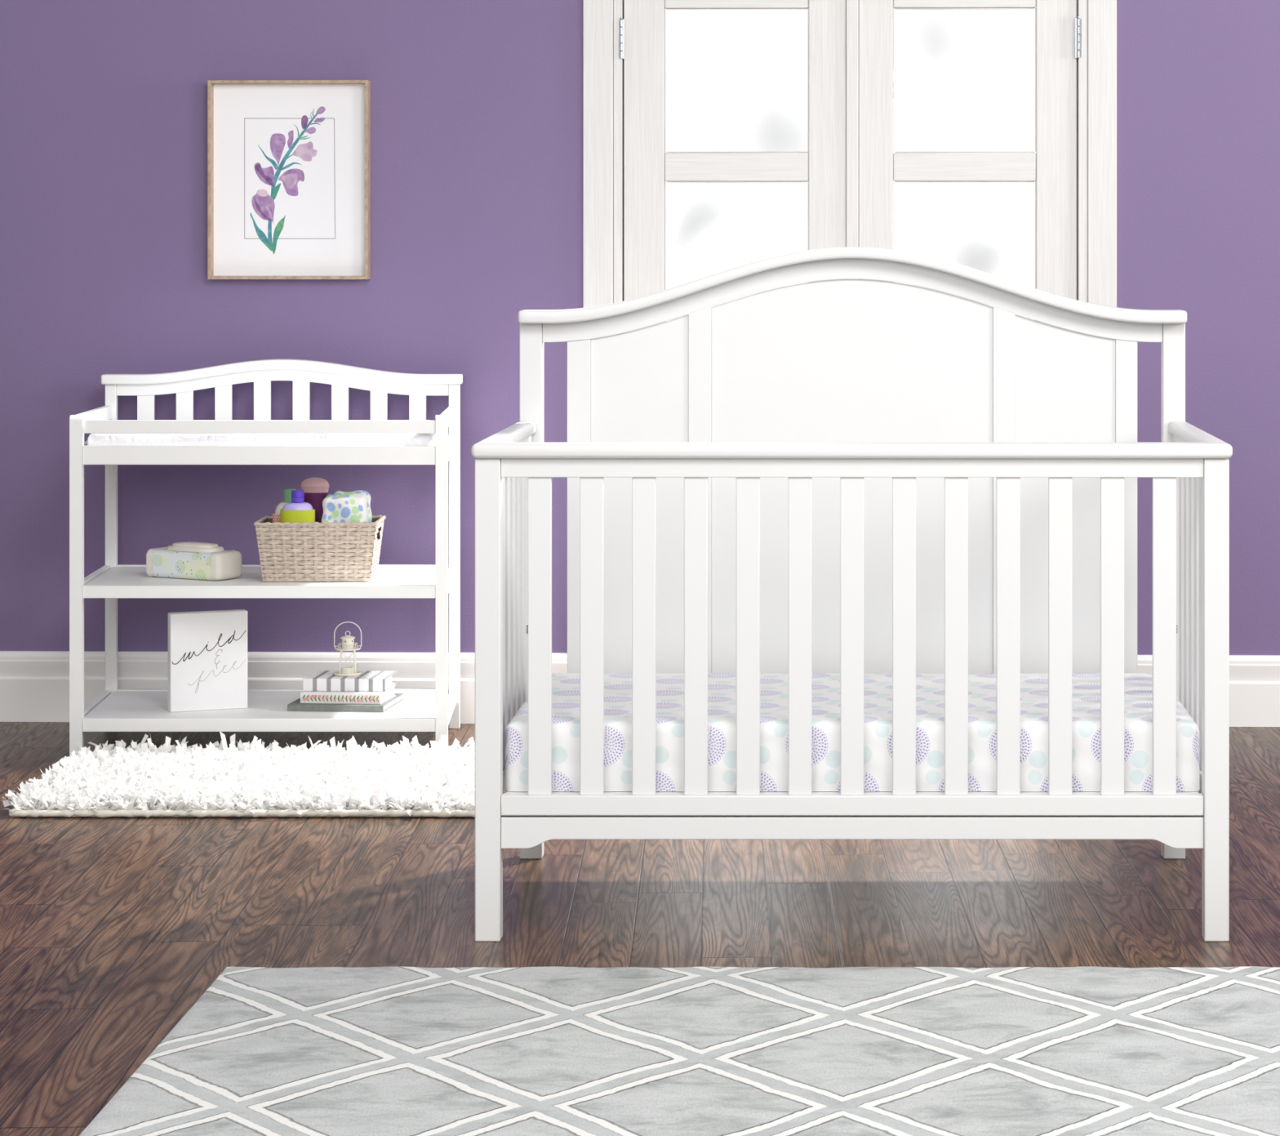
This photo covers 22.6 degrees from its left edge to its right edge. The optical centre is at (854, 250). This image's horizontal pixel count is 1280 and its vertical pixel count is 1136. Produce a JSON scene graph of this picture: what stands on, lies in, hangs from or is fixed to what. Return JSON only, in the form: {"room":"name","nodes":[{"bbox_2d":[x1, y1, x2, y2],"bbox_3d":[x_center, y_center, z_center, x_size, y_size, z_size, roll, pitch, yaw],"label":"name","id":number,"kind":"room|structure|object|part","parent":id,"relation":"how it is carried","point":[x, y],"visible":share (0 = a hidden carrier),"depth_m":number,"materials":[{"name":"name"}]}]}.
{"room":"children's room","nodes":[
{"label":"children's room","id":0,"kind":"room"},
{"bbox_2d":[0,0,1279,654],"bbox_3d":[0.002,-0.306,8.452,8.400,3.100,0.122,0,0,2],"label":"wall","id":1,"kind":"structure","parent":0,"point":[477,105],"depth_m":8.43,"materials":[{"name":"purple paint"}]},
{"bbox_2d":[0,650,567,723],"bbox_3d":[-2.457,1.151,8.451,3.485,0.185,0.018,0,0,2],"label":"baseboard","id":2,"kind":"structure","parent":1,"relation":"attached to","point":[34,685],"depth_m":8.43,"materials":[{"name":"white paint"}]},
{"bbox_2d":[207,80,370,279],"bbox_3d":[-1.490,-0.186,8.410,0.423,0.523,0.040,0,0,1],"label":"framed picture","id":3,"kind":"object","parent":1,"relation":"attached to","point":[289,161],"visible":1,"depth_m":8.42,"materials":[{"name":"white paper"}]},
{"bbox_2d":[249,106,325,253],"bbox_3d":[-1.495,-0.185,8.422,0.200,0.389,0.003,0,0,1],"label":"flower painting","id":4,"kind":"object","parent":3,"relation":"attached to","point":[263,204],"depth_m":8.42},
{"bbox_2d":[582,0,623,340],"bbox_3d":[-0.655,0.200,8.457,0.117,2.089,0.126,0,0,2],"label":"door frame","id":5,"kind":"structure","parent":1,"relation":"attached to","point":[602,66],"depth_m":8.39,"materials":[{"name":"white wood"}]},
{"bbox_2d":[617,0,858,333],"bbox_3d":[-0.306,0.198,8.408,0.632,2.077,0.054,0,0,2],"label":"door","id":6,"kind":"structure","parent":1,"relation":"in","point":[716,92],"depth_m":8.41,"materials":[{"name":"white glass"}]},
{"bbox_3d":[-0.311,-0.220,8.416,0.380,0.076,0.036,0,0,2],"label":"rail","id":7,"kind":"part","parent":6,"relation":"part of","materials":[{"name":"white wood"}]},
{"bbox_3d":[-0.311,-0.739,8.416,0.380,0.204,0.036,0,0,2],"label":"rail","id":8,"kind":"part","parent":6,"relation":"part of","materials":[{"name":"white wood"}]},
{"bbox_3d":[-0.311,0.007,8.415,0.379,0.378,0.006,0,0,2],"label":"glass pane","id":9,"kind":"part","parent":6,"relation":"part of","materials":[{"name":"white glass"}]},
{"bbox_3d":[-0.311,-0.448,8.415,0.379,0.378,0.006,0,0,2],"label":"glass pane","id":10,"kind":"part","parent":6,"relation":"part of","materials":[{"name":"white glass"}]},
{"bbox_2d":[858,0,1081,333],"bbox_3d":[0.302,0.198,8.391,0.584,2.077,0.054,0,0,2],"label":"door","id":11,"kind":"structure","parent":1,"relation":"in","point":[969,107],"depth_m":8.39,"materials":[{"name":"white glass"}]},
{"bbox_3d":[0.289,-0.220,8.400,0.376,0.076,0.036,0,0,2],"label":"rail","id":12,"kind":"part","parent":11,"relation":"part of","materials":[{"name":"white wood"}]},
{"bbox_3d":[0.289,-0.739,8.400,0.376,0.204,0.036,0,0,2],"label":"rail","id":13,"kind":"part","parent":11,"relation":"part of","materials":[{"name":"white wood"}]},
{"bbox_3d":[0.289,0.007,8.399,0.375,0.378,0.006,0,0,2],"label":"glass pane","id":14,"kind":"part","parent":11,"relation":"part of","materials":[{"name":"white glass"}]},
{"bbox_3d":[0.289,-0.448,8.399,0.375,0.378,0.006,0,0,2],"label":"glass pane","id":15,"kind":"part","parent":11,"relation":"part of","materials":[{"name":"white glass"}]},
{"bbox_2d":[1076,0,1116,339],"bbox_3d":[0.630,0.200,8.422,0.114,2.089,0.126,0,0,2],"label":"door frame","id":16,"kind":"structure","parent":1,"relation":"attached to","point":[1096,65],"depth_m":8.36,"materials":[{"name":"white wood"}]},
{"bbox_2d":[1137,654,1279,726],"bbox_3d":[2.443,1.151,8.318,3.512,0.185,0.018,0,0,2],"label":"baseboard","id":17,"kind":"structure","parent":1,"relation":"attached to","point":[1254,679],"depth_m":8.35,"materials":[{"name":"white paint"}]},
{"bbox_2d":[0,721,1279,1135],"bbox_3d":[0.000,1.269,3.550,8.400,0.050,10.100,0,0,0],"label":"floor","id":18,"kind":"structure","parent":0,"point":[113,928],"depth_m":6.06,"materials":[{"name":"brown wood"}]},
{"bbox_2d":[2,731,475,817],"bbox_3d":[-1.129,1.201,7.375,1.539,0.087,0.783,0,0,0],"label":"shag rug","id":19,"kind":"object","parent":18,"relation":"on","point":[247,779],"visible":0.74,"depth_m":7.20,"materials":[{"name":"white carpet"}]},
{"bbox_2d":[69,359,462,755],"bbox_3d":[-1.479,0.764,8.078,0.968,0.961,0.556,0,0,0],"label":"table","id":20,"kind":"object","parent":18,"relation":"on","point":[114,709],"visible":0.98,"depth_m":7.81,"materials":[{"name":"white paint"}]},
{"bbox_3d":[-1.904,0.823,7.815,0.033,0.842,0.030,0,0,0],"label":"leg","id":21,"kind":"part","parent":20,"relation":"part of","materials":[{"name":"white paint"}]},
{"bbox_3d":[-1.925,0.420,8.071,0.018,0.035,0.483,0,0,-4],"label":"guard rail","id":22,"kind":"part","parent":20,"relation":"part of","materials":[{"name":"white paint"}]},
{"bbox_3d":[-1.927,1.159,8.071,0.017,0.033,0.483,0,0,-4],"label":"shelf rail","id":23,"kind":"part","parent":20,"relation":"part of","materials":[{"name":"white paint"}]},
{"bbox_3d":[-1.927,0.834,8.071,0.017,0.031,0.483,0,0,-4],"label":"shelf rail","id":24,"kind":"part","parent":20,"relation":"part of","materials":[{"name":"white paint"}]},
{"bbox_3d":[-1.938,0.796,8.327,0.031,0.896,0.030,0,0,0],"label":"leg","id":25,"kind":"part","parent":20,"relation":"part of","materials":[{"name":"white paint"}]},
{"bbox_2d":[146,541,242,580],"bbox_3d":[-1.656,0.778,8.023,0.237,0.087,0.105,0,0,28],"label":"pack","id":26,"kind":"object","parent":20,"relation":"on","point":[187,559],"visible":1,"depth_m":7.98,"materials":[{"name":"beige plastic"}]},
{"bbox_3d":[-1.657,0.744,8.023,0.156,0.017,0.080,0,0,28],"label":"flip lid","id":27,"kind":"part","parent":26,"relation":"part of","materials":[{"name":"beige plastic"}]},
{"bbox_2d":[168,608,247,711],"bbox_3d":[-1.617,1.024,7.980,0.193,0.244,0.038,0,0,-22],"label":"sign","id":28,"kind":"object","parent":20,"relation":"on","point":[207,650],"visible":1,"depth_m":7.96,"materials":[{"name":"white fabric"}]},
{"bbox_3d":[-1.456,1.159,7.811,0.863,0.033,0.017,0,0,0],"label":"shelf rail","id":29,"kind":"part","parent":20,"relation":"part of","materials":[{"name":"white paint"}]},
{"bbox_3d":[-1.456,0.834,7.811,0.863,0.031,0.017,0,0,0],"label":"shelf rail","id":30,"kind":"part","parent":20,"relation":"part of","materials":[{"name":"white paint"}]},
{"bbox_3d":[-1.457,0.500,7.813,0.864,0.046,0.020,0,0,0],"label":"tray rail","id":31,"kind":"part","parent":20,"relation":"part of","materials":[{"name":"white paint"}]},
{"bbox_3d":[-1.457,0.430,7.814,0.863,0.032,0.018,0,0,0],"label":"guard rail","id":32,"kind":"part","parent":20,"relation":"part of","materials":[{"name":"white paint"}]},
{"bbox_2d":[84,690,435,717],"bbox_3d":[-1.476,1.152,8.067,0.908,0.012,0.494,0,0,0],"label":"shelf","id":33,"kind":"object","parent":20,"relation":"attached to","point":[108,704],"depth_m":8.00,"materials":[{"name":"white paint"}]},
{"bbox_2d":[85,566,435,585],"bbox_3d":[-1.476,0.828,8.067,0.908,0.012,0.494,0,0,0],"label":"shelf","id":34,"kind":"object","parent":20,"relation":"attached to","point":[104,575],"depth_m":7.99,"materials":[{"name":"white paint"}]},
{"bbox_2d":[87,432,435,445],"bbox_3d":[-1.475,0.474,8.066,0.888,0.062,0.479,0,0,0],"label":"changing pad","id":35,"kind":"object","parent":20,"relation":"on","point":[94,439],"visible":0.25,"depth_m":7.83,"materials":[{"name":"white plastic"}]},
{"bbox_3d":[-1.490,1.159,8.323,0.866,0.033,0.017,0,0,0],"label":"shelf rail","id":36,"kind":"part","parent":20,"relation":"part of","materials":[{"name":"white paint"}]},
{"bbox_3d":[-1.490,0.834,8.323,0.866,0.031,0.017,0,0,0],"label":"shelf rail","id":37,"kind":"part","parent":20,"relation":"part of","materials":[{"name":"white paint"}]},
{"bbox_3d":[-1.491,0.343,8.325,0.866,0.069,0.020,0,0,0],"label":"arched rail","id":38,"kind":"part","parent":20,"relation":"part of","materials":[{"name":"white paint"}]},
{"bbox_2d":[253,515,386,581],"bbox_3d":[-1.339,0.745,8.003,0.306,0.150,0.208,0,0,-2],"label":"wicker basket","id":39,"kind":"object","parent":20,"relation":"on","point":[297,551],"visible":0.94,"depth_m":7.91,"materials":[{"name":"brown wicker"}]},
{"bbox_2d":[272,488,296,522],"bbox_3d":[-1.416,0.708,8.014,0.089,0.218,0.055,0,0,-3],"label":"lotion bottle","id":40,"kind":"object","parent":39,"relation":"in","point":[287,492],"visible":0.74,"depth_m":8.00,"materials":[{"name":"white plastic"}]},
{"bbox_2d":[280,489,315,522],"bbox_3d":[-1.388,0.707,7.957,0.086,0.220,0.055,0,0,-3],"label":"lotion bottle","id":41,"kind":"object","parent":39,"relation":"in","point":[296,510],"visible":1,"depth_m":7.94,"materials":[{"name":"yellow plastic"}]},
{"bbox_2d":[300,477,328,522],"bbox_3d":[-1.364,0.695,8.069,0.073,0.244,0.037,0,0,0],"label":"bottle","id":42,"kind":"object","parent":39,"relation":"in","point":[316,489],"visible":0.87,"depth_m":8.05,"materials":[{"name":"purple plastic"}]},
{"bbox_2d":[321,493,368,522],"bbox_3d":[-1.272,0.711,7.973,0.129,0.211,0.058,0,0,2],"label":"diaper","id":43,"kind":"object","parent":39,"relation":"in","point":[347,507],"visible":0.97,"depth_m":7.95,"materials":[{"name":"fabric"}]},
{"bbox_2d":[333,489,372,522],"bbox_3d":[-1.268,0.710,8.037,0.115,0.213,0.054,0,0,2],"label":"diaper","id":44,"kind":"object","parent":39,"relation":"in","point":[363,492],"visible":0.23,"depth_m":8.03,"materials":[{"name":"fabric"}]},
{"bbox_2d":[287,693,403,711],"bbox_3d":[-1.282,1.138,8.052,0.243,0.016,0.225,0,0,5],"label":"book","id":45,"kind":"object","parent":20,"relation":"on","point":[295,705],"visible":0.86,"depth_m":7.94,"materials":[{"name":"grey paper"}]},
{"bbox_2d":[300,684,395,703],"bbox_3d":[-1.274,1.116,8.036,0.206,0.027,0.153,0,0,6],"label":"book","id":46,"kind":"object","parent":45,"relation":"on","point":[306,696],"visible":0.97,"depth_m":7.96,"materials":[{"name":"white paper"}]},
{"bbox_2d":[302,670,397,691],"bbox_3d":[-1.273,1.086,8.061,0.208,0.032,0.152,0,0,3],"label":"book","id":47,"kind":"object","parent":46,"relation":"on","point":[318,680],"visible":1,"depth_m":7.99,"materials":[{"name":"white paper"}]},
{"bbox_2d":[333,621,361,675],"bbox_3d":[-1.279,1.002,8.056,0.070,0.134,0.070,0,0,-6],"label":"lantern","id":48,"kind":"object","parent":47,"relation":"on","point":[348,641],"visible":1,"depth_m":8.04,"materials":[{"name":"beige metal"}]},
{"bbox_3d":[-1.295,1.035,8.036,0.003,0.060,0.007,0,0,38],"label":"post","id":49,"kind":"part","parent":48,"relation":"part of","materials":[{"name":"white metal"}]},
{"bbox_3d":[-1.279,0.969,8.056,0.070,0.068,0.002,0,0,-6],"label":"handle","id":50,"kind":"part","parent":48,"relation":"part of","materials":[{"name":"white metal"}]},
{"bbox_3d":[-1.279,0.997,8.056,0.049,0.014,0.049,0,0,-6],"label":"gallery railing","id":51,"kind":"part","parent":48,"relation":"part of","materials":[{"name":"white metal"}]},
{"bbox_3d":[-1.259,1.035,8.040,0.006,0.060,0.006,0,0,-6],"label":"post","id":52,"kind":"part","parent":48,"relation":"part of","materials":[{"name":"beige metal"}]},
{"bbox_3d":[-1.010,0.823,7.815,0.031,0.842,0.030,0,0,0],"label":"leg","id":53,"kind":"part","parent":20,"relation":"part of","materials":[{"name":"white paint"}]},
{"bbox_3d":[-1.028,0.420,8.071,0.018,0.035,0.483,0,0,-4],"label":"guard rail","id":54,"kind":"part","parent":20,"relation":"part of","materials":[{"name":"white paint"}]},
{"bbox_3d":[-1.028,0.500,8.071,0.018,0.046,0.483,0,0,-4],"label":"tray rail","id":55,"kind":"part","parent":20,"relation":"part of","materials":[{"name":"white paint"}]},
{"bbox_3d":[-1.027,1.159,8.071,0.017,0.033,0.483,0,0,-4],"label":"shelf rail","id":56,"kind":"part","parent":20,"relation":"part of","materials":[{"name":"white paint"}]},
{"bbox_3d":[-1.027,0.834,8.071,0.017,0.031,0.483,0,0,-4],"label":"shelf rail","id":57,"kind":"part","parent":20,"relation":"part of","materials":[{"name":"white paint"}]},
{"bbox_3d":[-1.044,0.796,8.327,0.030,0.896,0.030,0,0,0],"label":"leg","id":58,"kind":"part","parent":20,"relation":"part of","materials":[{"name":"white paint"}]},
{"bbox_2d":[79,965,1279,1135],"bbox_3d":[0.133,1.238,4.784,2.434,0.010,1.469,0,0,0],"label":"area rug","id":59,"kind":"object","parent":18,"relation":"on","point":[386,1050],"visible":1,"depth_m":4.90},
{"bbox_2d":[471,247,1232,941],"bbox_3d":[-0.005,0.619,6.167,1.371,1.251,0.851,0,0,0],"label":"crib","id":60,"kind":"object","parent":18,"relation":"on","point":[851,475],"visible":0.94,"depth_m":5.76,"materials":[{"name":"white paint"}]},
{"bbox_3d":[-0.661,0.809,5.774,0.046,0.869,0.045,0,0,0],"label":"leg","id":61,"kind":"part","parent":60,"relation":"part of","materials":[{"name":"white paint"}]},
{"bbox_3d":[-0.670,1.010,6.165,0.022,0.057,0.735,0,0,0],"label":"frame","id":62,"kind":"part","parent":60,"relation":"part of","materials":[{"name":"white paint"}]},
{"bbox_3d":[-0.670,0.398,6.165,0.022,0.047,0.735,0,0,0],"label":"rail","id":63,"kind":"part","parent":60,"relation":"part of","materials":[{"name":"white paint"}]},
{"bbox_3d":[-0.663,0.696,6.556,0.046,1.096,0.045,0,0,0],"label":"headboard post","id":64,"kind":"part","parent":60,"relation":"part of","materials":[{"name":"white paint"}]},
{"bbox_3d":[-0.441,0.507,6.550,0.200,0.753,0.012,0,0,0],"label":"panel","id":65,"kind":"part","parent":60,"relation":"part of","materials":[{"name":"white paint"}]},
{"bbox_3d":[-0.005,0.361,5.774,1.371,0.027,0.065,0,0,0],"label":"rail","id":66,"kind":"part","parent":60,"relation":"part of","materials":[{"name":"white paint"}]},
{"bbox_2d":[505,672,1199,791],"bbox_3d":[-0.004,0.920,6.151,1.266,0.126,0.697,0,0,0],"label":"mattress","id":67,"kind":"object","parent":60,"relation":"on","point":[669,686],"visible":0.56,"depth_m":5.81,"materials":[{"name":"fabric"}]},
{"bbox_3d":[-0.004,0.392,5.769,1.267,0.034,0.025,0,0,0],"label":"rail","id":68,"kind":"part","parent":60,"relation":"part of","materials":[{"name":"white paint"}]},
{"bbox_3d":[-0.005,0.471,6.550,0.576,0.825,0.012,0,0,0],"label":"panel","id":69,"kind":"part","parent":60,"relation":"part of","materials":[{"name":"white paint"}]},
{"bbox_3d":[-0.004,1.000,5.770,1.267,0.036,0.030,0,0,0],"label":"rail","id":70,"kind":"part","parent":60,"relation":"part of","materials":[{"name":"white paint"}]},
{"bbox_3d":[-0.004,0.101,6.550,1.270,0.174,0.024,0,0,0],"label":"arched rail","id":71,"kind":"part","parent":60,"relation":"part of","materials":[{"name":"white paint"}]},
{"bbox_3d":[0.432,0.507,6.550,0.205,0.753,0.012,0,0,0],"label":"panel","id":72,"kind":"part","parent":60,"relation":"part of","materials":[{"name":"white paint"}]},
{"bbox_3d":[0.654,0.696,6.556,0.046,1.096,0.045,0,0,0],"label":"headboard post","id":73,"kind":"part","parent":60,"relation":"part of","materials":[{"name":"white paint"}]},
{"bbox_3d":[0.660,0.398,6.165,0.022,0.047,0.735,0,0,0],"label":"rail","id":74,"kind":"part","parent":60,"relation":"part of","materials":[{"name":"white paint"}]},
{"bbox_3d":[0.660,1.010,6.165,0.022,0.057,0.735,0,0,0],"label":"frame","id":75,"kind":"part","parent":60,"relation":"part of","materials":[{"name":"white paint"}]},
{"bbox_3d":[0.652,0.809,5.774,0.045,0.869,0.045,0,0,0],"label":"leg","id":76,"kind":"part","parent":60,"relation":"part of","materials":[{"name":"white paint"}]}
]}

